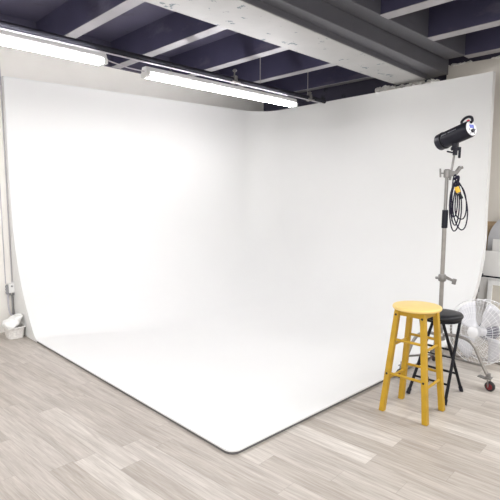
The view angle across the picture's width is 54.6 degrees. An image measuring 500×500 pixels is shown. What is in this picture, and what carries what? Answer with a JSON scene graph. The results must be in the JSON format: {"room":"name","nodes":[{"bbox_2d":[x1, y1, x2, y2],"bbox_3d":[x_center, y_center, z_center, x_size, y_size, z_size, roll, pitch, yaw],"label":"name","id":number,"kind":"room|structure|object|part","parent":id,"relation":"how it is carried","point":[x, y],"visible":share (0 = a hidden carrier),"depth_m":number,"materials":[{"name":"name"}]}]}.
{"room":"studio","nodes":[
{"label":"studio","id":0,"kind":"room"},
{"bbox_2d":[0,45,263,332],"bbox_3d":[-3.447,-0.791,5.182,0.150,3.680,10.800,6,9,42],"label":"wall","id":1,"kind":"structure","parent":0,"point":[14,62],"depth_m":6.14,"materials":[{"name":"white paint"}]},
{"bbox_2d":[0,188,5,283],"bbox_3d":[-2.916,-0.965,5.617,0.010,2.755,0.010,-6,9,-43],"label":"conduit","id":2,"kind":"object","parent":1,"relation":"attached to","point":[0,188],"visible":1,"depth_m":5.70,"materials":[{"name":"white metal"}]},
{"bbox_2d":[0,73,12,282],"bbox_3d":[-2.866,-0.973,5.671,0.010,2.750,0.010,-6,9,-43],"label":"conduit","id":3,"kind":"object","parent":1,"relation":"attached to","point":[0,73],"visible":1,"depth_m":5.68,"materials":[{"name":"grey metal"}]},
{"bbox_2d":[5,283,14,294],"bbox_3d":[-2.872,0.469,5.795,0.102,0.145,0.064,-6,9,-43],"label":"junction box","id":4,"kind":"object","parent":1,"relation":"attached to","point":[9,287],"visible":1,"depth_m":5.77,"materials":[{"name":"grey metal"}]},
{"bbox_2d":[7,294,12,315],"bbox_3d":[-2.872,0.749,5.809,0.066,0.453,0.032,-1,7,-8],"label":"flexible hose","id":5,"kind":"object","parent":4,"relation":"attached to","point":[7,294],"visible":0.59,"depth_m":5.79,"materials":[{"name":"grey plastic"}]},
{"bbox_2d":[11,295,13,314],"bbox_3d":[-2.871,0.759,5.867,0.019,0.437,0.020,-6,9,-43],"label":"pipe","id":6,"kind":"object","parent":1,"relation":"attached to","point":[11,295],"visible":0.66,"depth_m":5.85,"materials":[{"name":"grey metal"}]},
{"bbox_2d":[36,0,144,37],"bbox_3d":[-1.542,-2.436,4.826,0.129,0.330,2.767,-6,9,-43],"label":"ceiling beam","id":7,"kind":"structure","parent":1,"relation":"attached to","point":[73,18],"depth_m":4.96,"materials":[{"name":"paint"}]},
{"bbox_2d":[0,13,258,90],"bbox_3d":[-3.373,-2.452,4.922,0.050,0.320,10.800,6,9,42],"label":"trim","id":8,"kind":"structure","parent":1,"relation":"attached to","point":[3,17],"depth_m":6.49,"materials":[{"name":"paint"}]},
{"bbox_2d":[0,20,325,103],"bbox_3d":[-1.482,-2.021,4.391,0.058,0.392,7.499,6,9,43],"label":"ceiling pipe","id":9,"kind":"object","parent":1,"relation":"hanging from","point":[4,25],"visible":0.97,"depth_m":4.81,"materials":[{"name":"metal"}]},
{"bbox_2d":[0,29,107,66],"bbox_3d":[-2.161,-1.659,3.549,0.243,0.185,2.336,6,9,44],"label":"fluorescent light","id":10,"kind":"object","parent":9,"relation":"hanging from","point":[7,38],"visible":1,"depth_m":3.97,"materials":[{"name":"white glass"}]},
{"bbox_2d":[97,58,107,66],"bbox_3d":[-1.321,-1.682,4.337,0.124,0.048,0.040,6,9,44],"label":"socket","id":11,"kind":"object","parent":10,"relation":"attached to","point":[104,61],"depth_m":4.30,"materials":[{"name":"white plastic"}]},
{"bbox_2d":[141,66,297,107],"bbox_3d":[-0.245,-1.899,5.620,0.171,0.185,2.336,6,9,44],"label":"fluorescent light","id":12,"kind":"object","parent":9,"relation":"hanging from","point":[149,72],"visible":1,"depth_m":5.39,"materials":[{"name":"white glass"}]},
{"bbox_2d":[108,60,143,71],"bbox_3d":[-1.169,-1.731,4.560,0.032,0.032,0.525,4,8,31],"label":"power cable","id":13,"kind":"object","parent":12,"relation":"attached to","point":[108,60],"visible":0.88,"depth_m":4.55,"materials":[{"name":"white plastic"}]},
{"bbox_2d":[141,71,150,78],"bbox_3d":[-1.034,-1.735,4.799,0.124,0.048,0.040,6,9,44],"label":"socket","id":14,"kind":"object","parent":12,"relation":"attached to","point":[145,74],"depth_m":4.77,"materials":[{"name":"white plastic"}]},
{"bbox_2d":[231,69,240,83],"bbox_3d":[-0.179,-2.065,5.761,0.105,0.171,0.093,-4,8,-32],"label":"clamp","id":15,"kind":"object","parent":9,"relation":"attached to","point":[235,80],"visible":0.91,"depth_m":5.74,"materials":[{"name":"metal"}]},
{"bbox_2d":[306,91,314,100],"bbox_3d":[0.844,-2.170,6.837,0.105,0.131,0.093,-4,8,-32],"label":"clamp","id":16,"kind":"object","parent":9,"relation":"attached to","point":[309,92],"visible":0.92,"depth_m":6.81,"materials":[{"name":"metal"}]},
{"bbox_2d":[111,12,225,68],"bbox_3d":[-0.842,-2.518,5.536,0.129,0.330,2.835,-6,9,-43],"label":"ceiling beam","id":17,"kind":"structure","parent":1,"relation":"attached to","point":[174,30],"depth_m":5.65,"materials":[{"name":"paint"}]},
{"bbox_2d":[170,33,288,76],"bbox_3d":[-0.142,-2.600,6.247,0.129,0.330,2.903,-6,9,-43],"label":"ceiling beam","id":18,"kind":"structure","parent":1,"relation":"attached to","point":[238,48],"depth_m":6.36,"materials":[{"name":"paint"}]},
{"bbox_2d":[219,50,335,86],"bbox_3d":[0.554,-2.682,6.954,0.129,0.330,2.971,-6,9,-43],"label":"ceiling beam","id":19,"kind":"structure","parent":1,"relation":"attached to","point":[287,63],"depth_m":7.06,"materials":[{"name":"paint"}]},
{"bbox_2d":[0,0,285,64],"bbox_3d":[0.042,-2.245,1.396,10.150,0.080,14.200,6,9,42],"label":"ceiling","id":20,"kind":"structure","parent":0,"point":[145,13],"depth_m":5.60,"materials":[{"name":"blue paint"}]},
{"bbox_2d":[380,0,452,18],"bbox_3d":[3.425,-2.162,2.459,0.154,0.330,6.160,-6,9,-43],"label":"ceiling beam","id":21,"kind":"structure","parent":20,"relation":"attached to","point":[390,9],"depth_m":4.49,"materials":[{"name":"white paint"}]},
{"bbox_2d":[428,0,499,40],"bbox_3d":[4.129,-2.240,3.135,0.154,0.330,6.172,-6,9,-43],"label":"ceiling beam","id":22,"kind":"structure","parent":20,"relation":"attached to","point":[453,18],"depth_m":5.05,"materials":[{"name":"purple paint"}]},
{"bbox_2d":[0,323,499,499],"bbox_3d":[0.416,1.353,2.924,12.400,0.060,11.400,-6,9,-43],"label":"floor","id":23,"kind":"structure","parent":0,"point":[66,433],"depth_m":3.17,"materials":[{"name":"wood"}]},
{"bbox_2d":[2,323,25,339],"bbox_3d":[-2.727,0.942,5.603,0.219,0.135,0.239,-6,9,-43],"label":"basket","id":24,"kind":"object","parent":23,"relation":"on","point":[18,332],"visible":0.73,"depth_m":5.53,"materials":[{"name":"white plastic"}]},
{"bbox_2d":[2,319,19,327],"bbox_3d":[-2.752,0.844,5.563,0.184,0.117,0.208,-6,9,-43],"label":"plastic bag","id":25,"kind":"object","parent":24,"relation":"in","point":[8,323],"visible":0.94,"depth_m":5.50,"materials":[{"name":"white plastic"}]},
{"bbox_2d":[8,313,22,321],"bbox_3d":[-2.732,0.808,5.615,0.181,0.128,0.171,0,7,-3],"label":"plastic bag","id":26,"kind":"object","parent":24,"relation":"in","point":[17,317],"visible":0.67,"depth_m":5.58,"materials":[{"name":"white plastic"}]},
{"bbox_2d":[1,71,495,454],"bbox_3d":[0.058,-0.553,5.762,4.270,3.073,3.971,-6,9,-43],"label":"cyclorama","id":27,"kind":"object","parent":23,"relation":"on","point":[236,275],"visible":0.98,"depth_m":6.32,"materials":[{"name":"white paint"}]},
{"bbox_3d":[-2.618,-0.477,5.484,0.004,2.983,0.685,-6,9,-43],"label":"panel","id":28,"kind":"part","parent":27,"relation":"part of","materials":[{"name":"white paint"}]},
{"bbox_2d":[379,301,444,425],"bbox_3d":[1.248,0.821,3.665,0.368,0.826,0.392,-6,9,-43],"label":"bar stool","id":29,"kind":"object","parent":23,"relation":"on","point":[421,310],"visible":1,"depth_m":3.63,"materials":[{"name":"yellow paint"}]},
{"bbox_3d":[1.061,0.835,3.670,0.144,0.797,0.054,0,7,4],"label":"leg","id":30,"kind":"part","parent":29,"relation":"part of","materials":[{"name":"yellow paint"}]},
{"bbox_3d":[1.240,0.815,3.848,0.052,0.797,0.141,-2,7,-13],"label":"leg","id":31,"kind":"part","parent":29,"relation":"part of","materials":[{"name":"yellow paint"}]},
{"bbox_3d":[1.248,0.426,3.616,0.352,0.029,0.352,-6,9,-43],"label":"seat","id":32,"kind":"part","parent":29,"relation":"part of","materials":[{"name":"yellow wood"}]},
{"bbox_3d":[1.253,0.857,3.480,0.053,0.797,0.140,-1,7,-10],"label":"leg","id":33,"kind":"part","parent":29,"relation":"part of","materials":[{"name":"yellow paint"}]},
{"bbox_3d":[1.431,0.836,3.664,0.135,0.797,0.053,-1,7,-8],"label":"leg","id":34,"kind":"part","parent":29,"relation":"part of","materials":[{"name":"yellow paint"}]},
{"bbox_2d":[406,308,463,405],"bbox_3d":[1.551,0.855,4.010,0.400,0.694,0.360,-6,9,-43],"label":"folding stool","id":35,"kind":"object","parent":23,"relation":"on","point":[447,316],"visible":0.6,"depth_m":3.92,"materials":[{"name":"black metal"}]},
{"bbox_3d":[1.456,0.867,4.093,0.360,0.624,0.025,-5,8,-36],"label":"leg","id":36,"kind":"part","parent":35,"relation":"part of","materials":[{"name":"black metal"}]},
{"bbox_3d":[1.574,0.531,3.984,0.340,0.045,0.340,-6,9,-43],"label":"seat","id":37,"kind":"part","parent":35,"relation":"part of","materials":[{"name":"black leather"}]},
{"bbox_3d":[1.656,0.883,3.957,0.311,0.623,0.025,-4,8,-33],"label":"leg","id":38,"kind":"part","parent":35,"relation":"part of","materials":[{"name":"black metal"}]},
{"bbox_3d":[1.637,0.889,3.905,0.025,0.624,0.361,5,8,38],"label":"leg","id":39,"kind":"part","parent":35,"relation":"part of","materials":[{"name":"black metal"}]},
{"bbox_2d":[396,155,494,391],"bbox_3d":[1.829,0.156,4.238,0.729,2.016,0.746,-6,9,-43],"label":"stand","id":40,"kind":"object","parent":23,"relation":"on","point":[489,385],"visible":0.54,"depth_m":4.26,"materials":[{"name":"metal"}]},
{"bbox_3d":[1.527,0.889,4.375,0.340,0.311,0.029,-1,7,-10],"label":"leg","id":41,"kind":"part","parent":40,"relation":"part of","materials":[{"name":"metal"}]},
{"bbox_3d":[1.756,0.269,4.338,0.191,0.085,0.035,0,7,0],"label":"locking knob","id":42,"kind":"part","parent":40,"relation":"part of","materials":[{"name":"metal"}]},
{"bbox_3d":[1.765,-0.733,4.222,0.050,0.247,0.018,0,7,0],"label":"rod","id":43,"kind":"part","parent":40,"relation":"part of","materials":[{"name":"metal"}]},
{"bbox_2d":[434,115,476,157],"bbox_3d":[1.777,-0.970,4.190,0.152,0.345,0.368,-4,8,-29],"label":"studio light","id":44,"kind":"object","parent":40,"relation":"on","point":[452,137],"visible":1,"depth_m":4.14,"materials":[{"name":"black plastic"}]},
{"bbox_3d":[1.828,-1.095,4.077,0.023,0.070,0.126,-4,7,-28],"label":"handle","id":45,"kind":"part","parent":44,"relation":"part of","materials":[{"name":"black plastic"}]},
{"bbox_3d":[1.850,-1.016,4.047,0.124,0.122,0.041,-4,7,-28],"label":"control panel","id":46,"kind":"part","parent":44,"relation":"part of","materials":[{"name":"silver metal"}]},
{"bbox_2d":[449,174,467,231],"bbox_3d":[1.830,-0.408,4.222,0.172,0.503,0.111,0,7,0],"label":"coiled cable","id":47,"kind":"object","parent":40,"relation":"hanging from","point":[452,205],"visible":1,"depth_m":4.23,"materials":[{"name":"rubber"}]},
{"bbox_3d":[1.878,0.907,4.219,0.029,0.312,0.441,-5,9,-39],"label":"leg","id":48,"kind":"part","parent":40,"relation":"part of","materials":[{"name":"metal"}]},
{"bbox_2d":[448,299,499,364],"bbox_3d":[2.232,0.790,4.610,0.414,0.676,0.678,-4,8,-33],"label":"floor fan","id":49,"kind":"object","parent":23,"relation":"on","point":[488,329],"visible":0.88,"depth_m":4.53,"materials":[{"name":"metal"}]},
{"bbox_3d":[2.077,0.910,4.693,0.087,0.243,0.252,-5,8,-39],"label":"blade","id":50,"kind":"part","parent":49,"relation":"part of","materials":[{"name":"white plastic"}]},
{"bbox_3d":[2.095,0.611,4.685,0.085,0.252,0.244,-4,8,-29],"label":"blade","id":51,"kind":"part","parent":49,"relation":"part of","materials":[{"name":"white plastic"}]},
{"bbox_3d":[2.276,0.775,4.633,0.181,0.183,0.188,-6,9,-43],"label":"motor","id":52,"kind":"part","parent":49,"relation":"part of","materials":[{"name":"white plastic"}]},
{"bbox_3d":[2.268,0.629,4.447,0.079,0.254,0.268,-6,9,-43],"label":"blade","id":53,"kind":"part","parent":49,"relation":"part of","materials":[{"name":"white plastic"}]},
{"bbox_3d":[2.260,0.924,4.456,0.082,0.266,0.244,-5,8,-36],"label":"blade","id":54,"kind":"part","parent":49,"relation":"part of","materials":[{"name":"white plastic"}]},
{"bbox_2d":[476,251,499,323],"bbox_3d":[3.285,0.515,5.785,0.020,0.941,1.085,-4,7,-44],"label":"board","id":55,"kind":"object","parent":23,"relation":"on","point":[491,267],"visible":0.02,"depth_m":6.07,"materials":[{"name":"white plastic"}]},
{"bbox_2d":[478,273,499,291],"bbox_3d":[3.005,0.415,6.004,0.073,0.255,0.365,-6,9,-43],"label":"clamp","id":56,"kind":"object","parent":55,"relation":"attached to","point":[482,273],"visible":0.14,"depth_m":6.01,"materials":[{"name":"black plastic"}]},
{"bbox_2d":[486,221,495,250],"bbox_3d":[3.415,0.302,6.097,0.020,1.291,0.890,-4,7,-44],"label":"plywood sheet","id":57,"kind":"object","parent":23,"relation":"on","point":[490,224],"visible":0.2,"depth_m":6.34,"materials":[{"name":"beige wood"}]},
{"bbox_2d":[486,280,499,327],"bbox_3d":[3.225,0.697,5.752,0.070,0.584,0.792,-6,9,-43],"label":"picture frame","id":58,"kind":"object","parent":23,"relation":"on","point":[493,291],"visible":0.53,"depth_m":5.97,"materials":[{"name":"white wood"}]},
{"bbox_2d":[491,285,499,309],"bbox_3d":[3.227,0.697,5.754,0.010,0.474,0.682,-1,5,-44],"label":"picture","id":59,"kind":"object","parent":58,"relation":"attached to","point":[495,289],"depth_m":5.96},
{"bbox_2d":[487,220,499,250],"bbox_3d":[3.343,0.244,6.056,0.026,1.416,0.740,-4,8,-44],"label":"arched panel","id":60,"kind":"object","parent":23,"relation":"on","point":[494,233],"visible":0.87,"depth_m":6.22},
{"bbox_2d":[492,239,499,251],"bbox_3d":[3.457,0.441,5.811,0.063,1.081,1.098,-6,9,-43],"label":"board","id":61,"kind":"object","parent":23,"relation":"on","point":[496,242],"visible":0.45,"depth_m":6.12,"materials":[{"name":"white plastic"}]},
{"bbox_2d":[387,58,499,306],"bbox_3d":[3.702,-0.742,5.977,9.650,3.400,0.520,6,9,42],"label":"wall","id":62,"kind":"structure","parent":0,"point":[488,65],"depth_m":6.38,"materials":[{"name":"white paint"}]},
{"bbox_2d":[142,0,465,84],"bbox_3d":[-0.964,-2.124,3.043,10.140,0.540,0.916,-7,9,-45],"label":"ceiling beam","id":63,"kind":"structure","parent":62,"relation":"attached to","point":[353,35],"depth_m":4.77,"materials":[{"name":"grey paint"}]},
{"bbox_2d":[259,65,373,95],"bbox_3d":[1.249,-2.764,7.662,0.129,0.330,3.040,-6,9,-43],"label":"ceiling beam","id":64,"kind":"structure","parent":62,"relation":"attached to","point":[336,75],"depth_m":7.75,"materials":[{"name":"paint"}]},
{"bbox_2d":[264,78,396,110],"bbox_3d":[1.196,-2.655,8.158,2.670,0.660,0.135,6,9,42],"label":"ceiling beam","id":65,"kind":"structure","parent":62,"relation":"attached to","point":[364,87],"depth_m":7.83,"materials":[{"name":"paint"}]},
{"bbox_2d":[375,55,499,92],"bbox_3d":[2.570,-2.397,6.626,1.772,0.332,0.299,4,8,29],"label":"trim","id":66,"kind":"structure","parent":62,"relation":"attached to","point":[385,87],"depth_m":6.73,"materials":[{"name":"white paint"}]},
{"bbox_2d":[397,52,499,85],"bbox_3d":[4.763,-2.366,5.093,7.150,0.530,0.390,6,9,42],"label":"trim","id":67,"kind":"structure","parent":62,"relation":"attached to","point":[462,59],"depth_m":6.53,"materials":[{"name":"paint"}]},
{"bbox_2d":[464,26,499,57],"bbox_3d":[4.837,-2.319,3.816,0.154,0.330,6.184,-6,9,-43],"label":"ceiling beam","id":68,"kind":"structure","parent":62,"relation":"attached to","point":[485,41],"depth_m":5.84,"materials":[{"name":"paint"}]}
]}

